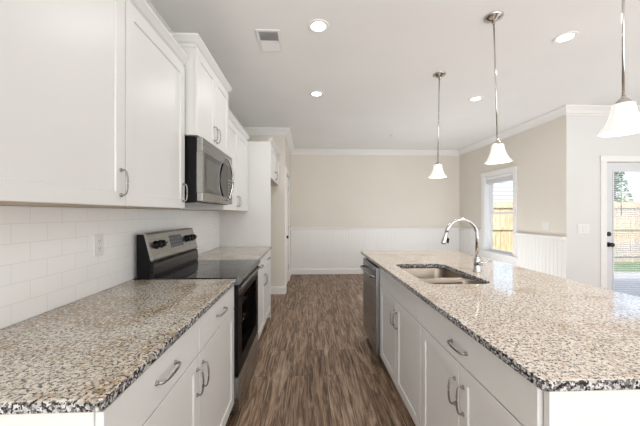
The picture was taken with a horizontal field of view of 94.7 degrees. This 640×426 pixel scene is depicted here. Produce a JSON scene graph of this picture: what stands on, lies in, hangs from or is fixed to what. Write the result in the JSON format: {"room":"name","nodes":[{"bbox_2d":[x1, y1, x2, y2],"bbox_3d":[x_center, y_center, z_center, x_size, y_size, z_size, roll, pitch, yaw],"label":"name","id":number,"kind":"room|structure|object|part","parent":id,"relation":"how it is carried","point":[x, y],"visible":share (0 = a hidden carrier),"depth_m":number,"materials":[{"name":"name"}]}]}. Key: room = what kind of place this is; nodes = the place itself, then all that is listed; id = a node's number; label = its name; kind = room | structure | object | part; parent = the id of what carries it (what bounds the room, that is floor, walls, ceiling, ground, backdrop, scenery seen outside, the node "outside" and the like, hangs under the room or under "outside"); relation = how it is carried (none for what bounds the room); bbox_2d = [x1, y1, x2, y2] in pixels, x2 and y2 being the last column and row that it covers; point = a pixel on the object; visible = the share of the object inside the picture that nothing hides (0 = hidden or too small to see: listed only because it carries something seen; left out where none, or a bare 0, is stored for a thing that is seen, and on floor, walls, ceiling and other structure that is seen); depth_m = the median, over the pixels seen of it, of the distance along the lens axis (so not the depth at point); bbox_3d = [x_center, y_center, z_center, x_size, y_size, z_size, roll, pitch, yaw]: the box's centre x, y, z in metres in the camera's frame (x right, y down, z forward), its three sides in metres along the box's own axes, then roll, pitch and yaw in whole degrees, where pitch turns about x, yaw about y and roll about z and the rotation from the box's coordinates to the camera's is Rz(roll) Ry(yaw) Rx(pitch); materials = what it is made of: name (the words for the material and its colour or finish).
{"room":"kitchen","nodes":[
{"label":"kitchen","id":0,"kind":"room"},
{"bbox_2d":[0,205,219,328],"bbox_3d":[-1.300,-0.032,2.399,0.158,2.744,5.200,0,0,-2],"label":"tile backsplash","id":1,"kind":"structure","parent":0,"point":[47,261],"depth_m":1.38,"materials":[{"name":"white tile"}]},
{"bbox_2d":[0,0,188,208],"bbox_3d":[-0.993,-0.515,1.265,0.375,0.971,1.308,0,0,-2],"label":"upper cabinet","id":2,"kind":"object","parent":1,"relation":"attached to","point":[92,92],"visible":1,"depth_m":1.06,"materials":[{"name":"white paint"}]},
{"bbox_3d":[-0.835,-0.480,0.964,0.020,0.897,0.607,0,0,-2],"label":"door","id":3,"kind":"part","parent":2,"relation":"part of","materials":[{"name":"white paint"}]},
{"bbox_3d":[-1.019,-0.032,1.264,0.318,0.004,1.222,0,0,-2],"label":"panel","id":4,"kind":"part","parent":2,"relation":"part of","materials":[{"name":"beige wood"}]},
{"bbox_3d":[-0.820,-0.130,1.238,0.032,0.123,0.017,0,0,-2],"label":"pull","id":5,"kind":"part","parent":2,"relation":"part of","materials":[{"name":"silver metal"}]},
{"bbox_3d":[-0.860,-0.480,1.577,0.020,0.897,0.607,0,0,-2],"label":"door","id":6,"kind":"part","parent":2,"relation":"part of","materials":[{"name":"white paint"}]},
{"bbox_3d":[-0.999,-0.967,1.264,0.363,0.068,1.308,0,0,-2],"label":"crown moulding","id":7,"kind":"part","parent":2,"relation":"part of","materials":[{"name":"white paint"}]},
{"bbox_3d":[-0.845,-0.130,1.851,0.032,0.123,0.017,0,0,-2],"label":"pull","id":8,"kind":"part","parent":2,"relation":"part of","materials":[{"name":"silver metal"}]},
{"bbox_2d":[93,234,103,256],"bbox_3d":[-1.183,0.170,1.578,0.008,0.117,0.071,0,0,-2],"label":"wall outlet","id":9,"kind":"object","parent":1,"relation":"attached to","point":[98,239],"visible":1,"depth_m":1.57,"materials":[{"name":"white plastic"}]},
{"bbox_2d":[170,32,231,154],"bbox_3d":[-0.999,-0.823,2.274,0.445,0.636,0.834,0,0,-2],"label":"upper cabinet","id":10,"kind":"object","parent":1,"relation":"attached to","point":[207,89],"visible":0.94,"depth_m":2.04,"materials":[{"name":"white paint"}]},
{"bbox_3d":[-1.005,-1.107,2.274,0.433,0.068,0.834,0,0,-2],"label":"crown moulding","id":11,"kind":"part","parent":10,"relation":"part of","materials":[{"name":"white paint"}]},
{"bbox_3d":[-0.811,-0.788,2.093,0.020,0.562,0.370,0,0,-2],"label":"door","id":12,"kind":"part","parent":10,"relation":"part of","materials":[{"name":"white paint"}]},
{"bbox_2d":[185,136,233,205],"bbox_3d":[-0.966,-0.283,2.276,0.511,0.429,0.750,0,0,-2],"label":"microwave","id":13,"kind":"object","parent":10,"relation":"attached to","point":[209,173],"visible":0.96,"depth_m":2.01,"materials":[{"name":"silver metal"}]},
{"bbox_3d":[-0.794,-0.287,2.283,0.038,0.417,0.746,0,0,-2],"label":"door","id":14,"kind":"part","parent":13,"relation":"part of","materials":[{"name":"silver metal"}]},
{"bbox_3d":[-0.807,-0.261,2.574,0.036,0.286,0.161,0,0,-2],"label":"control panel","id":15,"kind":"part","parent":13,"relation":"part of","materials":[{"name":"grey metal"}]},
{"bbox_3d":[-0.752,-0.282,2.472,0.068,0.359,0.030,0,0,-2],"label":"handle","id":16,"kind":"part","parent":13,"relation":"part of","materials":[{"name":"silver metal"}]},
{"bbox_3d":[-0.826,-0.788,2.470,0.020,0.562,0.370,0,0,-2],"label":"door","id":17,"kind":"part","parent":10,"relation":"part of","materials":[{"name":"white paint"}]},
{"bbox_2d":[182,109,249,210],"bbox_3d":[-1.061,-0.504,3.192,0.395,0.948,1.146,0,0,-2],"label":"upper cabinet","id":18,"kind":"object","parent":1,"relation":"attached to","point":[238,138],"visible":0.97,"depth_m":3.20,"materials":[{"name":"white paint"}]},
{"bbox_3d":[-1.089,-0.032,3.211,0.338,0.004,1.100,0,0,-2],"label":"panel","id":19,"kind":"part","parent":18,"relation":"part of","materials":[{"name":"beige wood"}]},
{"bbox_3d":[-0.895,-0.469,2.942,0.020,0.874,0.546,0,0,-2],"label":"door","id":20,"kind":"part","parent":18,"relation":"part of","materials":[{"name":"white paint"}]},
{"bbox_3d":[-1.067,-0.944,3.192,0.383,0.068,1.146,0,0,-2],"label":"crown moulding","id":21,"kind":"part","parent":18,"relation":"part of","materials":[{"name":"white paint"}]},
{"bbox_3d":[-0.918,-0.469,3.495,0.020,0.874,0.546,0,0,-2],"label":"door","id":22,"kind":"part","parent":18,"relation":"part of","materials":[{"name":"white paint"}]},
{"bbox_2d":[269,138,279,185],"bbox_3d":[-0.964,-0.719,4.340,0.682,0.518,1.079,0,0,-2],"label":"upper cabinet","id":23,"kind":"object","parent":1,"relation":"attached to","point":[275,154],"visible":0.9,"depth_m":4.27,"materials":[{"name":"white paint"}]},
{"bbox_3d":[-0.655,-0.684,4.082,0.020,0.444,0.533,0,0,-2],"label":"door","id":24,"kind":"part","parent":23,"relation":"part of","materials":[{"name":"white paint"}]},
{"bbox_3d":[-0.656,-0.944,4.352,0.040,0.068,1.079,0,0,-2],"label":"crown moulding","id":25,"kind":"part","parent":23,"relation":"part of","materials":[{"name":"white paint"}]},
{"bbox_3d":[-0.677,-0.684,4.622,0.020,0.444,0.533,0,0,-2],"label":"door","id":26,"kind":"part","parent":23,"relation":"part of","materials":[{"name":"white paint"}]},
{"bbox_2d":[248,135,284,285],"bbox_3d":[-0.960,-0.032,4.955,0.745,2.744,0.120,0,0,-2],"label":"wall","id":27,"kind":"structure","parent":0,"point":[277,192],"depth_m":4.91,"materials":[{"name":"beige paint"}]},
{"bbox_2d":[285,138,289,280],"bbox_3d":[-0.680,-0.032,5.757,0.120,2.744,1.460,0,0,-2],"label":"wall","id":28,"kind":"structure","parent":0,"point":[287,152],"depth_m":5.86,"materials":[{"name":"beige paint"}]},
{"bbox_2d":[285,167,289,291],"bbox_3d":[-0.607,0.276,5.450,0.100,2.128,0.970,0,0,-2],"label":"door","id":29,"kind":"structure","parent":28,"relation":"in","point":[287,174],"depth_m":5.04,"materials":[{"name":"white wood"}]},
{"bbox_2d":[225,274,415,425],"bbox_3d":[2.029,1.390,-0.663,14.300,0.100,14.810,0,0,-2],"label":"floor","id":30,"kind":"structure","parent":0,"point":[316,365],"depth_m":2.56,"materials":[{"name":"wood"}]},
{"bbox_2d":[0,285,233,425],"bbox_3d":[-0.839,0.898,1.286,0.683,0.884,1.226,0,0,-2],"label":"base cabinet","id":31,"kind":"object","parent":30,"relation":"on","point":[191,383],"visible":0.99,"depth_m":1.14,"materials":[{"name":"white paint"}]},
{"bbox_2d":[0,279,235,414],"bbox_3d":[-0.850,0.439,1.278,0.663,0.030,1.244,0,0,-2],"label":"countertop","id":32,"kind":"structure","parent":31,"relation":"on","point":[79,356],"depth_m":0.97,"materials":[{"name":"stone"}]},
{"bbox_3d":[-0.528,0.538,0.992,0.020,0.149,0.606,0,0,-2],"label":"drawer","id":33,"kind":"part","parent":31,"relation":"part of","materials":[{"name":"white paint"}]},
{"bbox_3d":[-0.502,0.534,0.993,0.032,0.017,0.147,0,0,-2],"label":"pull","id":34,"kind":"part","parent":31,"relation":"part of","materials":[{"name":"silver metal"}]},
{"bbox_3d":[-0.528,0.923,0.992,0.020,0.609,0.606,0,0,-2],"label":"door","id":35,"kind":"part","parent":31,"relation":"part of","materials":[{"name":"white paint"}]},
{"bbox_3d":[-0.513,0.725,1.265,0.032,0.125,0.017,0,0,-2],"label":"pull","id":36,"kind":"part","parent":31,"relation":"part of","materials":[{"name":"silver metal"}]},
{"bbox_3d":[-0.515,0.725,1.333,0.032,0.125,0.017,0,0,-2],"label":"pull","id":37,"kind":"part","parent":31,"relation":"part of","materials":[{"name":"silver metal"}]},
{"bbox_3d":[-0.553,0.538,1.604,0.020,0.149,0.606,0,0,-2],"label":"drawer","id":38,"kind":"part","parent":31,"relation":"part of","materials":[{"name":"white paint"}]},
{"bbox_3d":[-0.553,0.923,1.604,0.020,0.609,0.606,0,0,-2],"label":"door","id":39,"kind":"part","parent":31,"relation":"part of","materials":[{"name":"white paint"}]},
{"bbox_3d":[-0.526,0.534,1.605,0.032,0.017,0.147,0,0,-2],"label":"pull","id":40,"kind":"part","parent":31,"relation":"part of","materials":[{"name":"silver metal"}]},
{"bbox_2d":[136,228,260,414],"bbox_3d":[-0.862,0.735,2.285,0.688,1.210,0.764,0,0,-2],"label":"electric range","id":41,"kind":"object","parent":30,"relation":"on","point":[172,254],"visible":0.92,"depth_m":2.12,"materials":[{"name":"black metal"}]},
{"bbox_3d":[-1.085,0.211,1.980,0.045,0.057,0.058,0,0,-2],"label":"knob","id":42,"kind":"part","parent":41,"relation":"part of","materials":[{"name":"black plastic"}]},
{"bbox_3d":[-1.087,0.211,2.045,0.045,0.057,0.058,0,0,-2],"label":"knob","id":43,"kind":"part","parent":41,"relation":"part of","materials":[{"name":"black plastic"}]},
{"bbox_3d":[-1.139,0.221,2.273,0.104,0.182,0.764,0,0,-2],"label":"control panel","id":44,"kind":"part","parent":41,"relation":"part of","materials":[{"name":"silver metal"}]},
{"bbox_3d":[-1.094,0.367,2.275,0.032,0.102,0.754,0,0,-2],"label":"splash panel","id":45,"kind":"part","parent":41,"relation":"part of","materials":[{"name":"black ceramic"}]},
{"bbox_3d":[-1.104,0.211,2.466,0.045,0.057,0.058,0,0,-2],"label":"knob","id":46,"kind":"part","parent":41,"relation":"part of","materials":[{"name":"black plastic"}]},
{"bbox_2d":[149,259,256,280],"bbox_3d":[-0.833,0.428,2.286,0.581,0.020,0.762,0,0,-2],"label":"cooktop","id":47,"kind":"object","parent":41,"relation":"in","point":[238,270],"depth_m":2.16,"materials":[{"name":"grey glass"}]},
{"bbox_3d":[-0.567,1.187,2.297,0.047,0.226,0.756,0,0,-2],"label":"storage drawer","id":48,"kind":"part","parent":41,"relation":"part of","materials":[{"name":"silver metal"}]},
{"bbox_3d":[-0.560,0.440,2.297,0.068,0.048,0.764,0,0,-2],"label":"trim","id":49,"kind":"part","parent":41,"relation":"part of","materials":[{"name":"silver metal"}]},
{"bbox_2d":[234,266,260,376],"bbox_3d":[-0.833,0.766,2.286,0.630,0.597,0.756,0,0,-2],"label":"oven","id":50,"kind":"object","parent":41,"relation":"in","point":[246,291],"depth_m":2.24,"materials":[{"name":"silver metal"}]},
{"bbox_2d":[220,141,270,317],"bbox_3d":[-0.959,0.209,3.785,0.648,2.262,0.022,0,0,-2],"label":"panel","id":51,"kind":"object","parent":30,"relation":"on","point":[252,227],"visible":0.49,"depth_m":3.78,"materials":[{"name":"white paint"}]},
{"bbox_2d":[258,250,270,340],"bbox_3d":[-0.918,0.898,3.220,0.683,0.884,1.102,0,0,-2],"label":"base cabinet","id":52,"kind":"object","parent":30,"relation":"on","point":[264,273],"visible":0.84,"depth_m":3.20,"materials":[{"name":"white paint"}]},
{"bbox_2d":[198,246,271,259],"bbox_3d":[-0.929,0.439,3.216,0.663,0.030,1.111,0,0,-2],"label":"countertop","id":53,"kind":"structure","parent":52,"relation":"on","point":[220,253],"depth_m":3.12,"materials":[{"name":"stone"}]},
{"bbox_3d":[-0.608,0.538,2.957,0.020,0.149,0.544,0,0,-2],"label":"drawer","id":54,"kind":"part","parent":52,"relation":"part of","materials":[{"name":"white paint"}]},
{"bbox_3d":[-0.608,0.923,2.957,0.020,0.609,0.544,0,0,-2],"label":"door","id":55,"kind":"part","parent":52,"relation":"part of","materials":[{"name":"white paint"}]},
{"bbox_3d":[-0.630,0.538,3.508,0.020,0.149,0.544,0,0,-2],"label":"drawer","id":56,"kind":"part","parent":52,"relation":"part of","materials":[{"name":"white paint"}]},
{"bbox_3d":[-0.630,0.923,3.508,0.020,0.609,0.544,0,0,-2],"label":"door","id":57,"kind":"part","parent":52,"relation":"part of","materials":[{"name":"white paint"}]},
{"bbox_2d":[360,258,379,355],"bbox_3d":[0.763,0.904,2.869,0.681,0.872,0.602,0,0,-2],"label":"dishwasher","id":58,"kind":"object","parent":30,"relation":"on","point":[371,272],"visible":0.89,"depth_m":2.70,"materials":[{"name":"grey metal"}]},
{"bbox_3d":[0.450,0.558,2.857,0.054,0.025,0.540,0,0,-2],"label":"handle","id":59,"kind":"part","parent":58,"relation":"part of","materials":[{"name":"silver metal"}]},
{"bbox_2d":[380,268,468,425],"bbox_3d":[0.830,0.898,2.106,0.650,0.884,0.916,0,0,-2],"label":"base cabinet","id":60,"kind":"object","parent":30,"relation":"on","point":[400,308],"visible":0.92,"depth_m":1.96,"materials":[{"name":"white paint"}]},
{"bbox_3d":[0.538,0.923,2.323,0.020,0.609,0.451,0,0,-2],"label":"door","id":61,"kind":"part","parent":60,"relation":"part of","materials":[{"name":"white paint"}]},
{"bbox_3d":[0.547,0.538,2.094,0.020,0.149,0.909,0,0,-2],"label":"drawer","id":62,"kind":"part","parent":60,"relation":"part of","materials":[{"name":"white paint"}]},
{"bbox_3d":[0.557,0.923,1.865,0.020,0.609,0.451,0,0,-2],"label":"door","id":63,"kind":"part","parent":60,"relation":"part of","materials":[{"name":"white paint"}]},
{"bbox_2d":[361,250,639,391],"bbox_3d":[1.054,0.439,2.068,1.086,0.030,2.603,0,0,-2],"label":"countertop","id":64,"kind":"structure","parent":60,"relation":"on","point":[559,334],"depth_m":1.21,"materials":[{"name":"stone"}]},
{"bbox_2d":[402,267,481,283],"bbox_3d":[0.838,0.555,2.123,0.447,0.198,0.749,0,0,-2],"label":"sink","id":65,"kind":"object","parent":64,"relation":"in","point":[432,275],"visible":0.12,"depth_m":2.39,"materials":[{"name":"silver metal"}]},
{"bbox_3d":[0.831,0.555,2.288,0.447,0.198,0.420,0,0,-2],"label":"bowl","id":66,"kind":"part","parent":65,"relation":"part of","materials":[{"name":"silver metal"}]},
{"bbox_3d":[0.846,0.555,1.911,0.447,0.198,0.325,0,0,-2],"label":"bowl","id":67,"kind":"part","parent":65,"relation":"part of","materials":[{"name":"silver metal"}]},
{"bbox_2d":[441,218,491,271],"bbox_3d":[1.050,0.228,2.132,0.345,0.392,0.087,0,0,-2],"label":"kitchen faucet","id":68,"kind":"object","parent":64,"relation":"on","point":[477,260],"visible":1,"depth_m":2.13,"materials":[{"name":"silver metal"}]},
{"bbox_3d":[1.032,0.178,2.144,0.255,0.292,0.027,0,0,-2],"label":"spout","id":69,"kind":"part","parent":68,"relation":"part of","materials":[{"name":"silver metal"}]},
{"bbox_3d":[1.177,0.356,2.113,0.093,0.045,0.038,0,0,-2],"label":"lever","id":70,"kind":"part","parent":68,"relation":"part of","materials":[{"name":"silver metal"}]},
{"bbox_2d":[421,300,543,425],"bbox_3d":[0.866,0.898,1.226,0.650,0.884,0.836,0,0,-2],"label":"base cabinet","id":71,"kind":"object","parent":30,"relation":"on","point":[463,383],"visible":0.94,"depth_m":1.17,"materials":[{"name":"white paint"}]},
{"bbox_3d":[0.575,0.923,1.424,0.020,0.609,0.411,0,0,-2],"label":"door","id":72,"kind":"part","parent":71,"relation":"part of","materials":[{"name":"white paint"}]},
{"bbox_3d":[0.555,0.750,1.248,0.032,0.125,0.017,0,0,-2],"label":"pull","id":73,"kind":"part","parent":71,"relation":"part of","materials":[{"name":"silver metal"}]},
{"bbox_3d":[0.557,0.550,1.214,0.032,0.017,0.135,0,0,-2],"label":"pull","id":74,"kind":"part","parent":71,"relation":"part of","materials":[{"name":"silver metal"}]},
{"bbox_3d":[0.558,0.750,1.180,0.032,0.125,0.017,0,0,-2],"label":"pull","id":75,"kind":"part","parent":71,"relation":"part of","materials":[{"name":"silver metal"}]},
{"bbox_3d":[0.592,0.923,1.006,0.020,0.609,0.411,0,0,-2],"label":"door","id":76,"kind":"part","parent":71,"relation":"part of","materials":[{"name":"white paint"}]},
{"bbox_2d":[544,390,639,425],"bbox_3d":[0.916,0.898,0.797,0.628,0.884,0.019,0,0,-2],"label":"island end panel","id":77,"kind":"object","parent":30,"relation":"on","point":[609,407],"visible":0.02,"depth_m":0.78,"materials":[{"name":"white paint"}]},
{"bbox_2d":[290,154,459,227],"bbox_3d":[1.258,-0.032,6.642,4.065,2.744,0.150,0,0,-2],"label":"wall","id":78,"kind":"structure","parent":0,"point":[327,191],"depth_m":6.56,"materials":[{"name":"beige paint"}]},
{"bbox_2d":[271,268,362,293],"bbox_3d":[1.158,1.275,5.172,4.995,0.130,2.753,0,0,-2],"label":"baseboard","id":79,"kind":"structure","parent":78,"relation":"attached to","point":[293,271],"depth_m":6.48,"materials":[{"name":"white"}]},
{"bbox_2d":[290,229,458,268],"bbox_3d":[1.247,0.840,6.561,3.795,1.000,0.010,0,0,-2],"label":"wainscoting","id":80,"kind":"structure","parent":78,"relation":"attached to","point":[321,248],"depth_m":6.54,"materials":[{"name":"white wood"}]},
{"bbox_2d":[290,227,480,230],"bbox_3d":[1.264,0.335,6.137,3.795,0.041,0.859,0,0,-2],"label":"trim","id":81,"kind":"structure","parent":78,"relation":"attached to","point":[372,227],"depth_m":6.54,"materials":[{"name":"white wood"}]},
{"bbox_2d":[145,0,639,155],"bbox_3d":[3.802,-1.350,3.342,10.130,0.108,6.650,0,0,-2],"label":"trim","id":82,"kind":"structure","parent":78,"relation":"attached to","point":[587,110],"depth_m":4.88,"materials":[{"name":"white wood"}]},
{"bbox_2d":[149,0,639,149],"bbox_3d":[2.029,-1.464,-0.663,14.300,0.120,14.810,0,0,-2],"label":"ceiling","id":83,"kind":"structure","parent":0,"point":[374,66],"depth_m":2.78,"materials":[{"name":"paint"}]},
{"bbox_2d":[255,29,282,52],"bbox_3d":[-0.408,-1.399,2.405,0.190,0.009,0.310,0,0,-2],"label":"ceiling vent","id":84,"kind":"object","parent":83,"relation":"in","point":[268,40],"visible":1,"depth_m":2.38,"materials":[{"name":"white metal"}]},
{"bbox_2d":[310,91,322,96],"bbox_3d":[-0.041,-1.401,3.461,0.164,0.007,0.164,0,0,-2],"label":"recessed light","id":85,"kind":"object","parent":83,"relation":"in","point":[313,93],"visible":1,"depth_m":3.45,"materials":[{"name":"white plastic"}]},
{"bbox_2d":[307,19,328,32],"bbox_3d":[-0.012,-1.401,2.211,0.164,0.007,0.164,0,0,-2],"label":"recessed light","id":86,"kind":"object","parent":83,"relation":"in","point":[316,25],"visible":1,"depth_m":2.21,"materials":[{"name":"white plastic"}]},
{"bbox_2d":[429,71,446,177],"bbox_3d":[1.196,-0.884,2.976,0.172,1.040,0.172,1,0,-2],"label":"pendant light","id":87,"kind":"object","parent":83,"relation":"hanging from","point":[437,172],"visible":1,"depth_m":2.96,"materials":[{"name":"white glass"}]},
{"bbox_3d":[1.187,-0.429,2.976,0.172,0.129,0.172,1,0,-2],"label":"lamp shade","id":88,"kind":"part","parent":87,"relation":"part of","materials":[{"name":"white glass"}]},
{"bbox_3d":[1.196,-0.937,2.976,0.010,0.845,0.011,1,0,-2],"label":"stem","id":89,"kind":"part","parent":87,"relation":"part of","materials":[{"name":"silver metal"}]},
{"bbox_2d":[468,96,482,101],"bbox_3d":[1.905,-1.401,3.611,0.164,0.007,0.164,0,0,-2],"label":"recessed light","id":90,"kind":"object","parent":83,"relation":"in","point":[476,98],"visible":1,"depth_m":3.60,"materials":[{"name":"white"}]},
{"bbox_2d":[483,11,511,163],"bbox_3d":[1.272,-0.884,2.108,0.173,1.044,0.173,0,0,43],"label":"pendant light","id":91,"kind":"object","parent":83,"relation":"hanging from","point":[498,155],"visible":1,"depth_m":2.09,"materials":[{"name":"white glass"}]},
{"bbox_3d":[1.255,-0.937,2.108,0.010,0.845,0.011,-2,0,-2],"label":"stem","id":92,"kind":"part","parent":91,"relation":"part of","materials":[{"name":"silver metal"}]},
{"bbox_3d":[1.272,-0.429,2.108,0.172,0.129,0.172,-2,0,-2],"label":"lamp shade","id":93,"kind":"part","parent":91,"relation":"part of","materials":[{"name":"white glass"}]},
{"bbox_2d":[552,31,578,43],"bbox_3d":[1.956,-1.401,2.352,0.164,0.007,0.164,0,0,-2],"label":"recessed light","id":94,"kind":"object","parent":83,"relation":"in","point":[567,36],"visible":1,"depth_m":2.35,"materials":[{"name":"white"}]},
{"bbox_2d":[597,0,639,136],"bbox_3d":[1.362,-0.884,1.325,0.172,1.040,0.172,0,0,-2],"label":"pendant light","id":95,"kind":"object","parent":83,"relation":"hanging from","point":[624,117],"visible":1,"depth_m":1.32,"materials":[{"name":"white glass"}]},
{"bbox_3d":[1.362,-0.428,1.325,0.172,0.129,0.172,0,0,-2],"label":"lamp shade","id":96,"kind":"part","parent":95,"relation":"part of","materials":[{"name":"white glass"}]},
{"bbox_3d":[1.362,-0.936,1.325,0.010,0.845,0.011,0,0,-2],"label":"stem","id":97,"kind":"part","parent":95,"relation":"part of","materials":[{"name":"silver metal"}]},
{"bbox_2d":[460,116,565,258],"bbox_3d":[3.273,-0.032,5.274,0.150,2.744,2.748,0,0,-2],"label":"wall","id":98,"kind":"structure","parent":0,"point":[538,153],"depth_m":4.49,"materials":[{"name":"beige paint"}]},
{"bbox_2d":[459,229,481,256],"bbox_3d":[3.155,0.840,6.213,0.010,1.000,0.860,0,0,-2],"label":"wainscoting","id":99,"kind":"structure","parent":98,"relation":"attached to","point":[466,237],"depth_m":6.25,"materials":[{"name":"white wood"}]},
{"bbox_2d":[479,166,516,263],"bbox_3d":[3.247,0.022,5.301,0.200,1.605,1.010,0,0,-2],"label":"window","id":100,"kind":"structure","parent":98,"relation":"in","point":[487,191],"depth_m":5.63,"materials":[{"name":"white wood"}]},
{"bbox_3d":[3.321,-0.337,5.304,0.025,0.704,0.740,0,0,-2],"label":"sash","id":101,"kind":"part","parent":100,"relation":"part of","materials":[{"name":"white plastic"}]},
{"bbox_3d":[3.215,0.768,5.300,0.136,0.114,1.010,0,0,-2],"label":"sill","id":102,"kind":"part","parent":100,"relation":"part of","materials":[{"name":"white"}]},
{"bbox_3d":[3.272,0.005,5.303,0.149,1.420,0.820,0,0,-2],"label":"frame","id":103,"kind":"part","parent":100,"relation":"part of","materials":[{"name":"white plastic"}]},
{"bbox_2d":[486,172,512,184],"bbox_3d":[3.242,-0.620,5.301,0.054,0.134,0.776,0,0,-2],"label":"window blind","id":104,"kind":"object","parent":100,"relation":"attached to","point":[507,177],"visible":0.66,"depth_m":5.28,"materials":[{"name":"white plastic"}]},
{"bbox_3d":[3.242,-0.561,5.301,0.048,0.017,0.768,0,0,-2],"label":"rail","id":105,"kind":"part","parent":104,"relation":"part of","materials":[{"name":"white plastic"}]},
{"bbox_3d":[3.296,0.345,5.303,0.024,0.734,0.740,0,0,-2],"label":"sash","id":106,"kind":"part","parent":100,"relation":"part of","materials":[{"name":"white plastic"}]},
{"bbox_2d":[482,256,516,265],"bbox_3d":[3.192,1.085,5.299,0.010,0.510,0.970,0,0,-2],"label":"trim","id":107,"kind":"structure","parent":98,"relation":"attached to","point":[482,256],"depth_m":5.21,"materials":[{"name":"white"}]},
{"bbox_2d":[515,233,565,239],"bbox_3d":[3.219,0.335,4.355,0.034,0.041,0.918,0,0,-2],"label":"trim","id":108,"kind":"structure","parent":98,"relation":"attached to","point":[520,234],"depth_m":4.26,"materials":[{"name":"white wood"}]},
{"bbox_2d":[517,235,565,278],"bbox_3d":[3.231,0.840,4.355,0.010,1.000,0.920,0,0,-2],"label":"wainscoting","id":109,"kind":"structure","parent":98,"relation":"attached to","point":[544,255],"depth_m":4.28,"materials":[{"name":"white wood"}]},
{"bbox_2d":[542,221,548,229],"bbox_3d":[3.236,0.175,4.235,0.010,0.117,0.117,0,0,-2],"label":"light switch","id":110,"kind":"object","parent":98,"relation":"attached to","point":[545,225],"visible":1,"depth_m":4.23,"materials":[{"name":"white plastic"}]},
{"bbox_2d":[566,115,639,286],"bbox_3d":[6.044,-0.032,4.084,5.590,2.744,0.150,0,0,-2],"label":"wall","id":111,"kind":"structure","parent":0,"point":[584,148],"depth_m":3.91,"materials":[{"name":"white paint"}]},
{"bbox_2d":[577,224,588,232],"bbox_3d":[3.484,0.205,3.900,0.163,0.117,0.010,0,0,-2],"label":"light switch","id":112,"kind":"object","parent":111,"relation":"attached to","point":[581,228],"visible":1,"depth_m":3.90,"materials":[{"name":"white plastic"}]},
{"bbox_2d":[600,155,639,296],"bbox_3d":[4.244,0.297,3.994,1.075,2.125,0.224,0,0,-2],"label":"door","id":113,"kind":"structure","parent":111,"relation":"in","point":[609,165],"depth_m":3.93,"materials":[{"name":"white wood"}]},
{"bbox_3d":[3.847,0.415,3.899,0.064,0.064,0.066,0,0,-2],"label":"knob","id":114,"kind":"part","parent":113,"relation":"part of","materials":[{"name":"brown metal"}]},
{"label":"outside","id":115,"kind":"structure","parent":0,"visible":0},
{"bbox_3d":[9.239,1.515,18.892,32.000,0.090,23.000,0,0,-2],"label":"lawn","id":116,"kind":"structure","parent":115,"visible":0},
{"bbox_2d":[494,181,512,201],"bbox_3d":[7.662,-2.175,15.825,6.600,7.270,5.800,0,0,-2],"label":"house","id":117,"kind":"structure","parent":116,"relation":"on","point":[503,192],"depth_m":13.33,"materials":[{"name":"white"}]},
{"bbox_2d":[493,201,639,262],"bbox_3d":[8.275,0.554,8.640,10.040,1.812,0.152,0,0,-2],"label":"wooden fence","id":118,"kind":"object","parent":116,"relation":"on","point":[502,223],"visible":0.11,"depth_m":8.59,"materials":[{"name":"brown wood"}]},
{"bbox_3d":[8.254,0.435,8.672,10.000,0.090,0.039,0,0,-2],"label":"rail","id":119,"kind":"part","parent":118,"relation":"part of","materials":[{"name":"brown wood"}]},
{"bbox_3d":[8.254,-0.205,8.672,10.000,0.090,0.039,0,0,-2],"label":"rail","id":120,"kind":"part","parent":118,"relation":"part of","materials":[{"name":"brown wood"}]},
{"bbox_2d":[614,173,632,201],"bbox_3d":[11.645,-0.427,11.688,1.220,3.782,1.258,0,0,-2],"label":"leafy tree","id":121,"kind":"object","parent":116,"relation":"on","point":[615,182],"visible":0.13,"depth_m":11.43,"materials":[{"name":"green plant"}]},
{"bbox_2d":[614,262,639,270],"bbox_3d":[8.831,1.411,7.993,4.754,0.122,1.199,0,0,-2],"label":"grass","id":122,"kind":"structure","parent":116,"relation":"on","point":[615,262],"depth_m":7.82,"materials":[{"name":"green plant"}]},
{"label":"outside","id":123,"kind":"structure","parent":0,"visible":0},
{"bbox_2d":[614,272,639,291],"bbox_3d":[8.556,1.500,5.813,10.430,0.080,3.080,0,0,-2],"label":"patio","id":124,"kind":"structure","parent":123,"point":[614,272],"depth_m":6.14,"materials":[{"name":"concrete"}]}
]}

